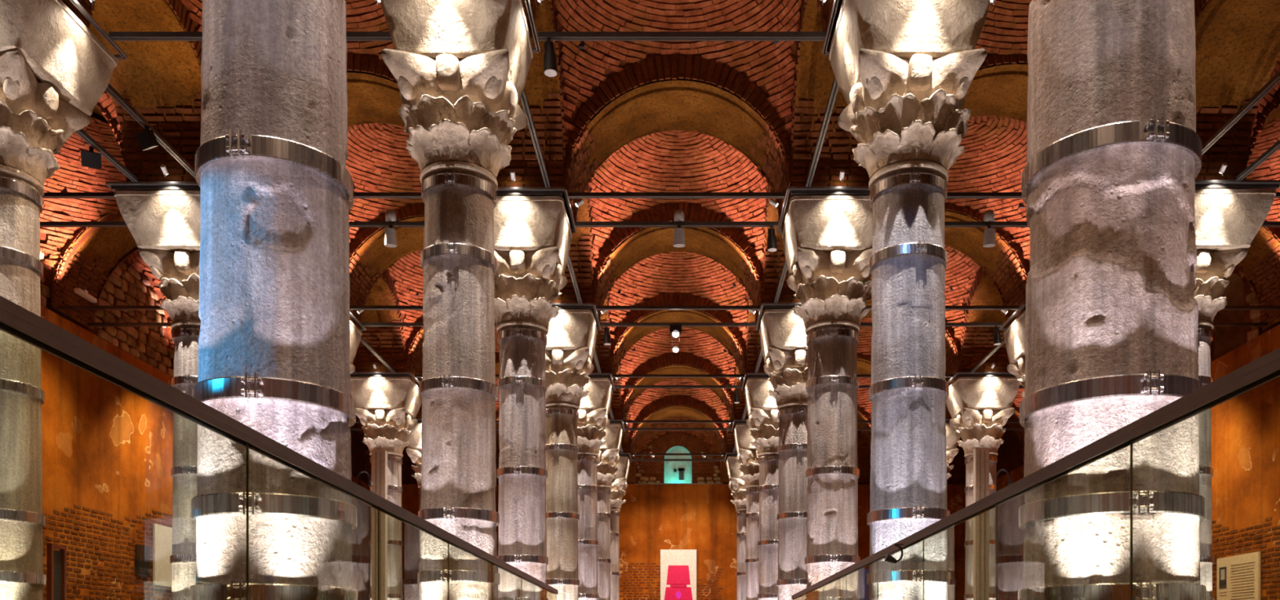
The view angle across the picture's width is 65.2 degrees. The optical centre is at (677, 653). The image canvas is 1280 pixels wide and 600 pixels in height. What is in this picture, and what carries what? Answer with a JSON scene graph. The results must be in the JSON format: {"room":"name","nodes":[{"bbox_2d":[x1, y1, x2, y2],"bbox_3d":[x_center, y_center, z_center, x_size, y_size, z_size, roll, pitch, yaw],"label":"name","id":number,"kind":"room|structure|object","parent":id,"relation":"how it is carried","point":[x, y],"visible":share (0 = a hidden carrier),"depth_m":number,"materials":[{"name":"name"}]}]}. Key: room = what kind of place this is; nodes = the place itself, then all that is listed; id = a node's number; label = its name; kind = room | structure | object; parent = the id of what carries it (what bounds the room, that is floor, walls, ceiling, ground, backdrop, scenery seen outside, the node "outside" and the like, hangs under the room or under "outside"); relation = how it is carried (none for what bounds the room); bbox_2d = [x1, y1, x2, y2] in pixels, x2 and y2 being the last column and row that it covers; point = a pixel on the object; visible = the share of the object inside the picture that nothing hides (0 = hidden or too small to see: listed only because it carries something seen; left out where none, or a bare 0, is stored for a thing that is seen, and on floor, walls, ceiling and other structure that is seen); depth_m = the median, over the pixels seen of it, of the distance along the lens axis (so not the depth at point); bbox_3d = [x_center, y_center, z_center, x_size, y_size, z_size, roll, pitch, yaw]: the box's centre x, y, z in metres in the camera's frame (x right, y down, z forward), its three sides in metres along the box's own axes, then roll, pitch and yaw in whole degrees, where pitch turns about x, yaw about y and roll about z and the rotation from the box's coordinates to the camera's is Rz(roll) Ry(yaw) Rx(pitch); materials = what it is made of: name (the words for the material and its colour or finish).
{"room":"underground chamber","nodes":[
{"label":"underground chamber","id":0,"kind":"room"},
{"bbox_2d":[40,247,368,599],"bbox_3d":[-13.189,-5.125,19.350,0.622,10.950,45.700,0,0,0],"label":"wall","id":1,"kind":"structure","parent":0,"point":[107,449],"depth_m":22.80,"materials":[{"name":"paint"}]},
{"bbox_2d":[135,543,150,577],"bbox_3d":[-12.840,-2.220,24.000,0.080,0.750,0.550,0,0,0],"label":"wall box","id":2,"kind":"object","parent":1,"relation":"attached to","point":[142,553],"visible":1,"depth_m":23.94,"materials":[{"name":"metal"}]},
{"bbox_2d":[152,523,172,586],"bbox_3d":[-12.840,-2.430,25.250,0.050,1.500,1.500,0,0,0],"label":"wall panel","id":3,"kind":"object","parent":1,"relation":"attached to","point":[162,535],"visible":0.57,"depth_m":24.84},
{"bbox_2d":[40,0,1279,482],"bbox_3d":[0.000,-8.960,19.350,26.800,3.680,45.700,0,0,0],"label":"ceiling","id":4,"kind":"structure","parent":0,"point":[615,116],"depth_m":19.38,"materials":[{"name":"brick"}]},
{"bbox_2d":[74,288,97,302],"bbox_3d":[-12.200,-7.405,20.600,0.100,0.150,0.620,0,0,0],"label":"lamp","id":5,"kind":"object","parent":4,"relation":"attached to","point":[84,293],"visible":1,"depth_m":20.56,"materials":[{"name":"grey metal"}]},
{"bbox_2d":[135,125,159,150],"bbox_3d":[-7.220,-7.014,13.600,0.240,0.292,0.184,0,0,29],"label":"lamp","id":6,"kind":"object","parent":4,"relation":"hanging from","point":[147,140],"visible":1,"depth_m":13.56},
{"bbox_2d":[384,209,396,247],"bbox_3d":[-4.800,-7.104,16.708,0.200,0.612,0.224,0,0,0],"label":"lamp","id":7,"kind":"object","parent":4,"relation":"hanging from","point":[390,241],"visible":1,"depth_m":16.65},
{"bbox_2d":[669,324,681,352],"bbox_3d":[-0.050,-6.844,21.819,0.260,0.602,0.182,0,0,0],"label":"spotlight","id":8,"kind":"object","parent":4,"relation":"hanging from","point":[675,331],"visible":1,"depth_m":21.75,"materials":[{"name":"metal"}]},
{"bbox_2d":[673,209,684,247],"bbox_3d":[0.020,-7.104,16.708,0.200,0.612,0.224,0,0,0],"label":"spotlight","id":9,"kind":"object","parent":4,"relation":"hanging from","point":[678,235],"visible":1,"depth_m":16.64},
{"bbox_2d":[982,209,995,247],"bbox_3d":[5.200,-7.104,16.708,0.200,0.612,0.224,0,0,0],"label":"projector","id":10,"kind":"object","parent":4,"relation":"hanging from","point":[988,215],"visible":1,"depth_m":16.65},
{"bbox_2d":[367,433,965,599],"bbox_3d":[0.000,-5.125,41.928,26.800,10.950,0.545,0,0,0],"label":"wall","id":11,"kind":"structure","parent":0,"point":[655,515],"depth_m":41.70,"materials":[{"name":"paint"}]},
{"bbox_2d":[664,445,692,483],"bbox_3d":[0.000,-7.855,42.220,1.160,1.650,0.760,0,0,0],"label":"window","id":12,"kind":"structure","parent":11,"relation":"in","point":[675,472],"depth_m":42.59,"materials":[{"name":"glass"}]},
{"bbox_2d":[995,266,1279,599],"bbox_3d":[13.139,-5.125,19.350,0.522,10.950,45.700,0,0,0],"label":"wall","id":13,"kind":"structure","parent":0,"point":[1246,427],"depth_m":22.99,"materials":[{"name":"paint"}]},
{"bbox_2d":[1214,273,1244,359],"bbox_3d":[13.400,-7.975,23.600,0.800,1.890,1.240,0,0,0],"label":"window","id":14,"kind":"structure","parent":13,"relation":"in","point":[1227,339],"depth_m":24.22,"materials":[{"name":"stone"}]},
{"bbox_2d":[1217,551,1260,599],"bbox_3d":[12.845,-1.300,22.950,0.060,1.900,1.700,0,0,0],"label":"notice board","id":15,"kind":"object","parent":13,"relation":"attached to","point":[1238,576],"visible":1,"depth_m":22.84,"materials":[{"name":"paper"}]},
{"bbox_2d":[1218,566,1226,588],"bbox_3d":[12.822,-1.780,23.530,0.006,0.500,0.320,0,0,0],"label":"print","id":16,"kind":"object","parent":15,"relation":"attached to","point":[1222,570],"depth_m":23.53},
{"bbox_3d":[0.000,0.450,19.350,26.800,0.200,45.700,0,0,0],"label":"floor","id":17,"kind":"structure","parent":0,"visible":0},
{"bbox_2d":[46,543,66,599],"bbox_3d":[-11.750,-0.850,18.900,0.110,2.400,0.460,0,0,0],"label":"framed board","id":18,"kind":"object","parent":17,"relation":"on","point":[56,561],"visible":1,"depth_m":18.92,"materials":[{"name":"brown paint"}]},
{"bbox_2d":[0,0,118,599],"bbox_3d":[-7.549,-3.365,11.098,1.767,7.430,1.771,0,0,0],"label":"marble column","id":19,"kind":"structure","parent":17,"relation":"on","point":[54,71],"depth_m":10.92,"materials":[{"name":"stone"}]},
{"bbox_2d":[70,0,127,59],"bbox_3d":[-7.550,-7.139,11.100,1.873,0.089,1.873,0,0,0],"label":"frame","id":20,"kind":"object","parent":19,"relation":"on","point":[122,55],"visible":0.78,"depth_m":11.49,"materials":[{"name":"metal"}]},
{"bbox_2d":[75,128,137,182],"bbox_3d":[-8.250,-7.197,13.630,0.078,0.063,3.160,0,0,0],"label":"rail","id":21,"kind":"object","parent":20,"relation":"attached to","point":[82,133],"visible":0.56,"depth_m":14.41,"materials":[{"name":"metal"}]},
{"bbox_2d":[80,146,102,168],"bbox_3d":[-8.330,-7.044,14.200,0.240,0.292,0.184,0,0,-23],"label":"lamp","id":22,"kind":"object","parent":21,"relation":"attached to","point":[90,158],"visible":1,"depth_m":14.17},
{"bbox_2d":[105,83,195,177],"bbox_3d":[-7.250,-7.197,13.630,0.078,0.063,3.160,0,0,0],"label":"rail","id":23,"kind":"object","parent":20,"relation":"attached to","point":[110,90],"visible":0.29,"depth_m":13.63,"materials":[{"name":"metal"}]},
{"bbox_2d":[114,190,200,599],"bbox_3d":[-7.752,-3.365,16.198,1.843,7.430,1.840,0,0,0],"label":"marble column","id":24,"kind":"structure","parent":17,"relation":"on","point":[165,225],"depth_m":15.75,"materials":[{"name":"stone"}]},
{"bbox_2d":[105,181,200,191],"bbox_3d":[-7.750,-7.139,16.200,1.953,0.089,1.953,0,0,0],"label":"frame","id":25,"kind":"object","parent":24,"relation":"on","point":[114,186],"visible":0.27,"depth_m":15.28,"materials":[{"name":"metal"}]},
{"bbox_2d":[41,192,115,198],"bbox_3d":[-10.795,-7.178,15.670,4.110,0.063,0.078,0,0,0],"label":"rail","id":26,"kind":"object","parent":25,"relation":"attached to","point":[46,195],"visible":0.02,"depth_m":15.63,"materials":[{"name":"metal"}]},
{"bbox_2d":[40,221,127,226],"bbox_3d":[-10.795,-7.178,16.730,4.110,0.063,0.078,0,0,0],"label":"rail","id":27,"kind":"object","parent":25,"relation":"attached to","point":[42,224],"visible":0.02,"depth_m":16.69,"materials":[{"name":"metal"}]},
{"bbox_2d":[190,0,357,599],"bbox_3d":[-2.410,-3.365,6.001,1.488,7.430,1.491,0,0,0],"label":"marble column","id":28,"kind":"structure","parent":17,"relation":"on","point":[276,184],"depth_m":5.64,"materials":[{"name":"stone"}]},
{"bbox_2d":[0,295,558,599],"bbox_3d":[-1.455,-0.203,6.185,0.060,1.106,11.530,0,0,0],"label":"glass balustrade","id":29,"kind":"object","parent":17,"relation":"on","point":[16,321],"visible":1,"depth_m":3.02,"materials":[{"name":"brown metal"}]},
{"bbox_2d":[350,320,362,373],"bbox_3d":[-7.753,-3.365,21.302,1.608,7.430,1.608,0,0,0],"label":"marble column","id":30,"kind":"structure","parent":17,"relation":"on","point":[356,334],"depth_m":21.72,"materials":[{"name":"stone"}]},
{"bbox_2d":[349,311,366,330],"bbox_3d":[-7.750,-7.139,21.300,1.713,0.089,1.713,0,0,0],"label":"frame","id":31,"kind":"object","parent":30,"relation":"on","point":[363,328],"visible":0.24,"depth_m":21.66,"materials":[{"name":"metal"}]},
{"bbox_2d":[57,305,164,310],"bbox_3d":[-10.735,-7.178,20.770,4.230,0.063,0.078,0,0,0],"label":"rail","id":32,"kind":"object","parent":31,"relation":"attached to","point":[60,307],"visible":0.53,"depth_m":20.74,"materials":[{"name":"metal"}]},
{"bbox_2d":[88,322,171,326],"bbox_3d":[-10.735,-7.178,21.830,4.230,0.063,0.078,0,0,0],"label":"rail","id":33,"kind":"object","parent":31,"relation":"attached to","point":[91,324],"visible":0.36,"depth_m":21.79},
{"bbox_2d":[360,336,395,372],"bbox_3d":[-7.250,-7.197,23.840,0.078,0.063,3.340,0,0,0],"label":"rail","id":34,"kind":"object","parent":31,"relation":"attached to","point":[362,340],"visible":0.64,"depth_m":24.00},
{"bbox_2d":[356,471,373,599],"bbox_3d":[-7.860,-2.114,25.100,0.419,4.928,0.116,0,0,0],"label":"lamp","id":35,"kind":"object","parent":17,"relation":"on","point":[371,484],"visible":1,"depth_m":25.08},
{"bbox_2d":[371,449,387,599],"bbox_3d":[-7.580,-2.400,25.400,0.600,5.500,0.500,0,0,0],"label":"post","id":36,"kind":"object","parent":17,"relation":"on","point":[379,457],"visible":0.96,"depth_m":25.30,"materials":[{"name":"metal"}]},
{"bbox_2d":[350,376,422,599],"bbox_3d":[-7.700,-3.365,26.402,1.646,7.430,1.650,0,0,0],"label":"marble column","id":37,"kind":"structure","parent":17,"relation":"on","point":[387,408],"depth_m":26.00,"materials":[{"name":"stone"}]},
{"bbox_2d":[350,372,420,383],"bbox_3d":[-7.700,-7.139,26.400,1.753,0.089,1.753,0,0,0],"label":"frame","id":38,"kind":"object","parent":37,"relation":"on","point":[353,374],"visible":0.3,"depth_m":25.58,"materials":[{"name":"metal"}]},
{"bbox_2d":[404,422,422,599],"bbox_3d":[-7.751,-3.365,31.501,1.596,7.430,1.594,0,0,0],"label":"marble column","id":39,"kind":"structure","parent":17,"relation":"on","point":[413,450],"depth_m":30.93,"materials":[{"name":"stone"}]},
{"bbox_2d":[380,0,533,599],"bbox_3d":[-2.428,-3.365,11.098,1.480,7.430,1.486,0,0,0],"label":"marble column","id":40,"kind":"structure","parent":17,"relation":"on","point":[460,68],"depth_m":10.72,"materials":[{"name":"stone"}]},
{"bbox_2d":[524,0,540,52],"bbox_3d":[-2.430,-7.139,11.100,1.593,0.089,1.593,0,0,0],"label":"frame","id":41,"kind":"object","parent":40,"relation":"on","point":[537,48],"visible":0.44,"depth_m":11.43,"materials":[{"name":"metal"}]},
{"bbox_2d":[108,31,391,40],"bbox_3d":[-4.920,-7.178,11.630,3.360,0.063,0.078,0,0,0],"label":"rail","id":42,"kind":"object","parent":41,"relation":"attached to","point":[114,36],"visible":0.36,"depth_m":11.59,"materials":[{"name":"metal"}]},
{"bbox_2d":[520,87,550,187],"bbox_3d":[-2.000,-7.197,13.650,0.078,0.063,3.480,0,0,0],"label":"rail","id":43,"kind":"object","parent":41,"relation":"attached to","point":[523,98],"visible":0.64,"depth_m":13.94,"materials":[{"name":"metal"}]},
{"bbox_2d":[537,31,825,40],"bbox_3d":[0.043,-7.178,11.630,3.325,0.063,0.078,0,0,0],"label":"rail","id":44,"kind":"object","parent":41,"relation":"attached to","point":[543,36],"visible":1,"depth_m":11.59,"materials":[{"name":"metal"}]},
{"bbox_2d":[543,38,557,76],"bbox_3d":[-1.482,-6.946,11.630,0.165,0.399,0.162,0,0,0],"label":"spotlight","id":45,"kind":"object","parent":44,"relation":"hanging from","point":[550,67],"visible":1,"depth_m":11.58,"materials":[{"name":"black metal"}]},
{"bbox_2d":[493,195,572,599],"bbox_3d":[-2.520,-3.365,16.202,1.480,7.430,1.486,0,0,0],"label":"marble column","id":46,"kind":"structure","parent":17,"relation":"on","point":[533,234],"depth_m":15.84,"materials":[{"name":"stone"}]},
{"bbox_2d":[495,186,576,232],"bbox_3d":[-2.520,-7.139,16.200,1.593,0.089,1.593,0,0,0],"label":"frame","id":47,"kind":"object","parent":46,"relation":"on","point":[501,191],"visible":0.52,"depth_m":15.46,"materials":[{"name":"metal"}]},
{"bbox_2d":[348,221,424,226],"bbox_3d":[-5.045,-7.178,16.730,3.430,0.063,0.078,0,0,0],"label":"rail","id":48,"kind":"object","parent":47,"relation":"attached to","point":[352,224],"visible":0.29,"depth_m":16.69,"materials":[{"name":"metal"}]},
{"bbox_2d":[353,192,421,198],"bbox_3d":[-5.045,-7.178,15.670,3.430,0.063,0.078,0,0,0],"label":"rail","id":49,"kind":"object","parent":47,"relation":"attached to","point":[356,195],"visible":0.29,"depth_m":15.63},
{"bbox_2d":[575,221,777,226],"bbox_3d":[-0.020,-7.178,16.730,3.380,0.063,0.078,0,0,0],"label":"rail","id":50,"kind":"object","parent":47,"relation":"attached to","point":[578,224],"visible":1,"depth_m":16.69,"materials":[{"name":"metal"}]},
{"bbox_2d":[767,226,777,252],"bbox_3d":[1.579,-6.946,16.730,0.165,0.399,0.162,0,0,0],"label":"spotlight","id":51,"kind":"object","parent":50,"relation":"hanging from","point":[771,239],"visible":1,"depth_m":16.68,"materials":[{"name":"black metal"}]},
{"bbox_2d":[568,192,784,198],"bbox_3d":[-0.020,-7.178,15.670,3.380,0.063,0.078,0,0,0],"label":"rail","id":52,"kind":"object","parent":47,"relation":"attached to","point":[571,195],"visible":1,"depth_m":15.63,"materials":[{"name":"metal"}]},
{"bbox_2d":[545,309,597,599],"bbox_3d":[-2.499,-3.365,21.301,1.484,7.430,1.484,0,0,0],"label":"marble column","id":53,"kind":"structure","parent":17,"relation":"on","point":[571,335],"depth_m":20.95,"materials":[{"name":"stone"}]},
{"bbox_2d":[551,302,600,329],"bbox_3d":[-2.500,-7.139,21.300,1.593,0.089,1.593,0,0,0],"label":"frame","id":54,"kind":"object","parent":53,"relation":"on","point":[562,305],"visible":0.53,"depth_m":20.56,"materials":[{"name":"metal"}]},
{"bbox_2d":[349,305,422,310],"bbox_3d":[-5.095,-7.178,20.770,3.570,0.063,0.078,0,0,0],"label":"rail","id":55,"kind":"object","parent":54,"relation":"attached to","point":[351,307],"visible":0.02,"depth_m":20.73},
{"bbox_2d":[362,322,496,326],"bbox_3d":[-5.095,-7.178,21.830,3.570,0.063,0.078,0,0,0],"label":"rail","id":56,"kind":"object","parent":54,"relation":"attached to","point":[364,324],"visible":0.36,"depth_m":21.79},
{"bbox_2d":[567,253,582,303],"bbox_3d":[-2.000,-7.197,18.750,0.078,0.063,3.480,0,0,0],"label":"rail","id":57,"kind":"object","parent":54,"relation":"attached to","point":[571,271],"visible":0.64,"depth_m":19.22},
{"bbox_2d":[600,322,755,326],"bbox_3d":[0.005,-7.178,21.830,3.390,0.063,0.078,0,0,0],"label":"rail","id":58,"kind":"object","parent":54,"relation":"attached to","point":[602,324],"visible":1,"depth_m":21.79,"materials":[{"name":"metal"}]},
{"bbox_2d":[603,325,611,345],"bbox_3d":[-1.542,-6.946,21.830,0.165,0.399,0.162,0,0,0],"label":"spotlight","id":59,"kind":"object","parent":58,"relation":"hanging from","point":[606,336],"visible":1,"depth_m":21.77,"materials":[{"name":"black metal"}]},
{"bbox_2d":[596,305,759,310],"bbox_3d":[0.005,-7.178,20.770,3.390,0.063,0.078,0,0,0],"label":"rail","id":60,"kind":"object","parent":54,"relation":"attached to","point":[598,307],"visible":1,"depth_m":20.73,"materials":[{"name":"metal"}]},
{"bbox_2d":[577,377,613,599],"bbox_3d":[-2.497,-3.365,26.401,1.485,7.430,1.484,0,0,0],"label":"marble column","id":61,"kind":"structure","parent":17,"relation":"on","point":[593,420],"depth_m":26.04,"materials":[{"name":"stone"}]},
{"bbox_2d":[588,373,615,390],"bbox_3d":[-2.500,-7.139,26.400,1.593,0.089,1.593,0,0,0],"label":"frame","id":62,"kind":"object","parent":61,"relation":"on","point":[592,375],"visible":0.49,"depth_m":25.66,"materials":[{"name":"metal"}]},
{"bbox_2d":[615,385,741,388],"bbox_3d":[0.010,-7.178,26.930,3.400,0.063,0.078,0,0,0],"label":"rail","id":63,"kind":"object","parent":62,"relation":"attached to","point":[616,386],"visible":1,"depth_m":26.89,"materials":[{"name":"metal"}]},
{"bbox_2d":[612,374,744,377],"bbox_3d":[0.010,-7.178,25.870,3.400,0.063,0.078,0,0,0],"label":"rail","id":64,"kind":"object","parent":62,"relation":"attached to","point":[613,375],"visible":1,"depth_m":25.83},
{"bbox_2d":[596,423,622,599],"bbox_3d":[-2.498,-3.365,31.497,1.479,7.430,1.482,0,0,0],"label":"marble column","id":65,"kind":"structure","parent":17,"relation":"on","point":[608,457],"depth_m":31.15,"materials":[{"name":"stone"}]},
{"bbox_2d":[609,419,625,431],"bbox_3d":[-2.500,-7.139,31.500,1.593,0.089,1.593,0,0,0],"label":"frame","id":66,"kind":"object","parent":65,"relation":"on","point":[611,420],"visible":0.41,"depth_m":30.75,"materials":[{"name":"metal"}]},
{"bbox_2d":[623,420,733,422],"bbox_3d":[0.010,-7.178,30.970,3.400,0.063,0.078,0,0,0],"label":"rail","id":67,"kind":"object","parent":66,"relation":"attached to","point":[624,421],"visible":1,"depth_m":30.93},
{"bbox_2d":[625,427,731,430],"bbox_3d":[0.010,-7.178,32.030,3.400,0.063,0.078,0,0,0],"label":"rail","id":68,"kind":"object","parent":66,"relation":"attached to","point":[626,428],"visible":1,"depth_m":31.99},
{"bbox_2d":[609,456,630,599],"bbox_3d":[-2.520,-3.365,36.601,1.486,7.430,1.477,0,0,0],"label":"marble column","id":69,"kind":"structure","parent":17,"relation":"on","point":[619,485],"depth_m":36.27,"materials":[{"name":"stone"}]},
{"bbox_2d":[618,453,631,462],"bbox_3d":[-2.520,-7.139,36.600,1.593,0.089,1.593,0,0,0],"label":"frame","id":70,"kind":"object","parent":69,"relation":"on","point":[620,454],"visible":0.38,"depth_m":35.86,"materials":[{"name":"metal"}]},
{"bbox_2d":[630,453,725,455],"bbox_3d":[0.000,-7.178,36.070,3.420,0.063,0.078,0,0,0],"label":"rail","id":71,"kind":"object","parent":70,"relation":"attached to","point":[631,454],"visible":1,"depth_m":36.03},
{"bbox_2d":[631,458,724,461],"bbox_3d":[0.000,-7.178,37.130,3.420,0.063,0.078,0,0,0],"label":"rail","id":72,"kind":"object","parent":70,"relation":"attached to","point":[633,460],"visible":1,"depth_m":37.09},
{"bbox_2d":[660,549,696,599],"bbox_3d":[0.020,-2.000,41.575,1.500,4.620,0.110,0,0,0],"label":"poster panel","id":73,"kind":"object","parent":17,"relation":"on","point":[677,566],"visible":1,"depth_m":41.53,"materials":[{"name":"paper"}]},
{"bbox_2d":[725,456,746,599],"bbox_3d":[2.521,-3.365,36.600,1.494,7.430,1.479,0,0,0],"label":"marble column","id":74,"kind":"structure","parent":17,"relation":"on","point":[737,486],"depth_m":36.26,"materials":[{"name":"stone"}]},
{"bbox_2d":[733,423,759,599],"bbox_3d":[2.523,-3.365,31.502,1.472,7.430,1.479,0,0,0],"label":"marble column","id":75,"kind":"structure","parent":17,"relation":"on","point":[747,457],"depth_m":31.15,"materials":[{"name":"stone"}]},
{"bbox_2d":[744,377,778,599],"bbox_3d":[2.520,-3.365,26.398,1.484,7.430,1.482,0,0,0],"label":"marble column","id":76,"kind":"structure","parent":17,"relation":"on","point":[762,408],"depth_m":26.03,"materials":[{"name":"stone"}]},
{"bbox_2d":[741,373,768,390],"bbox_3d":[2.520,-7.139,26.400,1.593,0.089,1.593,0,0,0],"label":"frame","id":77,"kind":"object","parent":76,"relation":"on","point":[749,375],"visible":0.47,"depth_m":25.66,"materials":[{"name":"metal"}]},
{"bbox_2d":[759,308,808,599],"bbox_3d":[2.524,-3.365,21.304,1.537,7.430,1.537,0,0,0],"label":"marble column","id":78,"kind":"structure","parent":17,"relation":"on","point":[784,349],"depth_m":20.92,"materials":[{"name":"stone"}]},
{"bbox_2d":[755,302,801,330],"bbox_3d":[2.530,-7.139,21.300,1.633,0.089,1.633,0,0,0],"label":"frame","id":79,"kind":"object","parent":78,"relation":"on","point":[767,305],"visible":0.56,"depth_m":20.54,"materials":[{"name":"metal"}]},
{"bbox_2d":[860,322,1002,326],"bbox_3d":[5.215,-7.178,21.830,3.710,0.063,0.078,0,0,0],"label":"rail","id":80,"kind":"object","parent":79,"relation":"attached to","point":[862,324],"visible":0.36,"depth_m":21.79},
{"bbox_2d":[993,325,1000,345],"bbox_3d":[6.968,-6.946,21.830,0.165,0.399,0.162,0,0,0],"label":"spotlight","id":81,"kind":"object","parent":80,"relation":"hanging from","point":[997,336],"visible":1,"depth_m":21.77,"materials":[{"name":"black metal"}]},
{"bbox_2d":[864,305,1018,310],"bbox_3d":[5.215,-7.178,20.770,3.710,0.063,0.078,0,0,0],"label":"rail","id":82,"kind":"object","parent":79,"relation":"attached to","point":[947,307],"visible":0.36,"depth_m":20.73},
{"bbox_2d":[782,195,872,599],"bbox_3d":[2.501,-3.365,16.203,1.517,7.430,1.527,0,0,0],"label":"marble column","id":83,"kind":"structure","parent":17,"relation":"on","point":[828,239],"depth_m":15.81,"materials":[{"name":"stone"}]},
{"bbox_2d":[777,186,870,233],"bbox_3d":[2.500,-7.139,16.200,1.633,0.089,1.633,0,0,0],"label":"frame","id":84,"kind":"object","parent":83,"relation":"on","point":[795,190],"visible":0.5,"depth_m":15.43,"materials":[{"name":"metal"}]},
{"bbox_2d":[773,259,787,302],"bbox_3d":[2.000,-7.197,18.750,0.078,0.063,3.440,0,0,0],"label":"rail","id":85,"kind":"object","parent":84,"relation":"attached to","point":[784,266],"visible":0.64,"depth_m":19.36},
{"bbox_2d":[946,192,1022,198],"bbox_3d":[5.245,-7.178,15.670,3.830,0.063,0.078,0,0,0],"label":"rail","id":86,"kind":"object","parent":84,"relation":"attached to","point":[949,195],"visible":0.29,"depth_m":15.63,"materials":[{"name":"metal"}]},
{"bbox_2d":[859,568,869,599],"bbox_3d":[2.420,-0.375,13.000,0.300,1.450,0.400,0,0,0],"label":"banner","id":87,"kind":"object","parent":17,"relation":"on","point":[864,587],"visible":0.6,"depth_m":12.98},
{"bbox_2d":[828,0,991,599],"bbox_3d":[2.556,-3.365,11.098,1.572,7.430,1.573,0,0,0],"label":"marble column","id":88,"kind":"structure","parent":17,"relation":"on","point":[904,70],"depth_m":10.72,"materials":[{"name":"stone"}]},
{"bbox_2d":[822,0,838,54],"bbox_3d":[2.555,-7.139,11.100,1.673,0.089,1.673,0,0,0],"label":"frame","id":89,"kind":"object","parent":88,"relation":"on","point":[836,2],"visible":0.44,"depth_m":11.43,"materials":[{"name":"metal"}]},
{"bbox_2d":[805,75,839,186],"bbox_3d":[2.000,-7.197,13.660,0.078,0.063,3.420,0,0,0],"label":"rail","id":90,"kind":"object","parent":89,"relation":"attached to","point":[834,89],"visible":0.64,"depth_m":13.76,"materials":[{"name":"metal"}]},
{"bbox_2d":[945,422,960,479],"bbox_3d":[8.001,-3.365,31.503,1.605,7.430,1.601,0,0,0],"label":"marble column","id":91,"kind":"structure","parent":17,"relation":"on","point":[953,436],"depth_m":30.85,"materials":[{"name":"stone"}]},
{"bbox_2d":[973,448,989,599],"bbox_3d":[7.700,-2.425,25.400,0.600,5.550,0.500,0,0,0],"label":"marble column","id":92,"kind":"structure","parent":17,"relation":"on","point":[980,455],"depth_m":25.30,"materials":[{"name":"stone"}]},
{"bbox_2d":[945,376,1019,599],"bbox_3d":[7.994,-3.365,26.398,1.642,7.430,1.644,0,0,0],"label":"marble column","id":93,"kind":"structure","parent":17,"relation":"on","point":[979,408],"depth_m":25.97,"materials":[{"name":"stone"}]},
{"bbox_2d":[947,372,1015,382],"bbox_3d":[8.000,-7.139,26.400,1.753,0.089,1.753,0,0,0],"label":"frame","id":94,"kind":"object","parent":93,"relation":"on","point":[960,374],"visible":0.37,"depth_m":25.58,"materials":[{"name":"metal"}]},
{"bbox_2d":[970,337,1004,372],"bbox_3d":[7.500,-7.197,23.820,0.078,0.063,3.380,0,0,0],"label":"rail","id":95,"kind":"object","parent":94,"relation":"attached to","point":[996,348],"visible":0.64,"depth_m":24.18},
{"bbox_2d":[1003,310,1026,397],"bbox_3d":[7.898,-3.365,21.298,1.526,7.430,1.528,0,0,0],"label":"marble column","id":96,"kind":"structure","parent":17,"relation":"on","point":[1015,334],"depth_m":21.35,"materials":[{"name":"stone"}]},
{"bbox_2d":[999,302,1026,330],"bbox_3d":[7.900,-7.139,21.300,1.633,0.089,1.633,0,0,0],"label":"frame","id":97,"kind":"object","parent":96,"relation":"on","point":[1001,328],"visible":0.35,"depth_m":21.31,"materials":[{"name":"metal"}]},
{"bbox_2d":[1213,322,1267,326],"bbox_3d":[10.790,-7.178,21.830,4.120,0.063,0.078,0,0,0],"label":"rail","id":98,"kind":"object","parent":97,"relation":"attached to","point":[1215,324],"visible":0.36,"depth_m":21.79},
{"bbox_2d":[1221,305,1279,310],"bbox_3d":[10.790,-7.178,20.770,4.120,0.063,0.078,0,0,0],"label":"rail","id":99,"kind":"object","parent":97,"relation":"attached to","point":[1227,307],"visible":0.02,"depth_m":20.74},
{"bbox_2d":[791,347,1279,599],"bbox_3d":[1.510,-0.203,6.805,0.060,1.106,12.590,0,0,0],"label":"glass balustrade","id":100,"kind":"object","parent":17,"relation":"on","point":[1266,368],"visible":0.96,"depth_m":3.44,"materials":[{"name":"brown metal"}]},
{"bbox_2d":[884,543,903,563],"bbox_3d":[1.425,-0.657,6.600,0.125,0.130,0.060,0,0,0],"label":"gooseneck lamp","id":101,"kind":"object","parent":100,"relation":"attached to","point":[889,557],"visible":1,"depth_m":6.59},
{"bbox_2d":[1017,0,1206,599],"bbox_3d":[2.584,-3.365,6.000,1.563,7.430,1.560,0,0,0],"label":"marble column","id":102,"kind":"structure","parent":17,"relation":"on","point":[1113,163],"depth_m":5.59,"materials":[{"name":"stone"}]},
{"bbox_2d":[1193,188,1275,599],"bbox_3d":[8.200,-3.365,16.203,1.942,7.430,1.950,0,0,0],"label":"marble column","id":103,"kind":"structure","parent":17,"relation":"on","point":[1228,220],"depth_m":15.62,"materials":[{"name":"stone"}]},
{"bbox_2d":[1195,180,1279,190],"bbox_3d":[8.200,-7.139,16.200,2.053,0.089,2.053,0,0,0],"label":"frame","id":104,"kind":"object","parent":103,"relation":"on","point":[1273,184],"visible":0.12,"depth_m":15.22,"materials":[{"name":"metal"}]},
{"bbox_2d":[944,221,1028,226],"bbox_3d":[5.245,-7.178,16.730,3.830,0.063,0.078,0,0,0],"label":"rail","id":105,"kind":"object","parent":104,"relation":"attached to","point":[947,224],"visible":0.29,"depth_m":16.69,"materials":[{"name":"metal"}]},
{"bbox_2d":[1201,71,1279,155],"bbox_3d":[7.500,-7.197,13.475,0.078,0.063,3.370,0,0,0],"label":"rail","id":106,"kind":"object","parent":104,"relation":"attached to","point":[1275,79],"visible":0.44,"depth_m":13.26,"materials":[{"name":"metal"}]},
{"bbox_2d":[1235,139,1279,180],"bbox_3d":[8.500,-7.197,13.475,0.078,0.063,3.370,0,0,0],"label":"rail","id":107,"kind":"object","parent":104,"relation":"attached to","point":[1276,146],"visible":1,"depth_m":14.60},
{"bbox_2d":[1261,221,1279,226],"bbox_3d":[11.045,-7.178,16.730,3.610,0.063,0.078,0,0,0],"label":"rail","id":108,"kind":"object","parent":104,"relation":"attached to","point":[1266,224],"visible":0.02,"depth_m":16.69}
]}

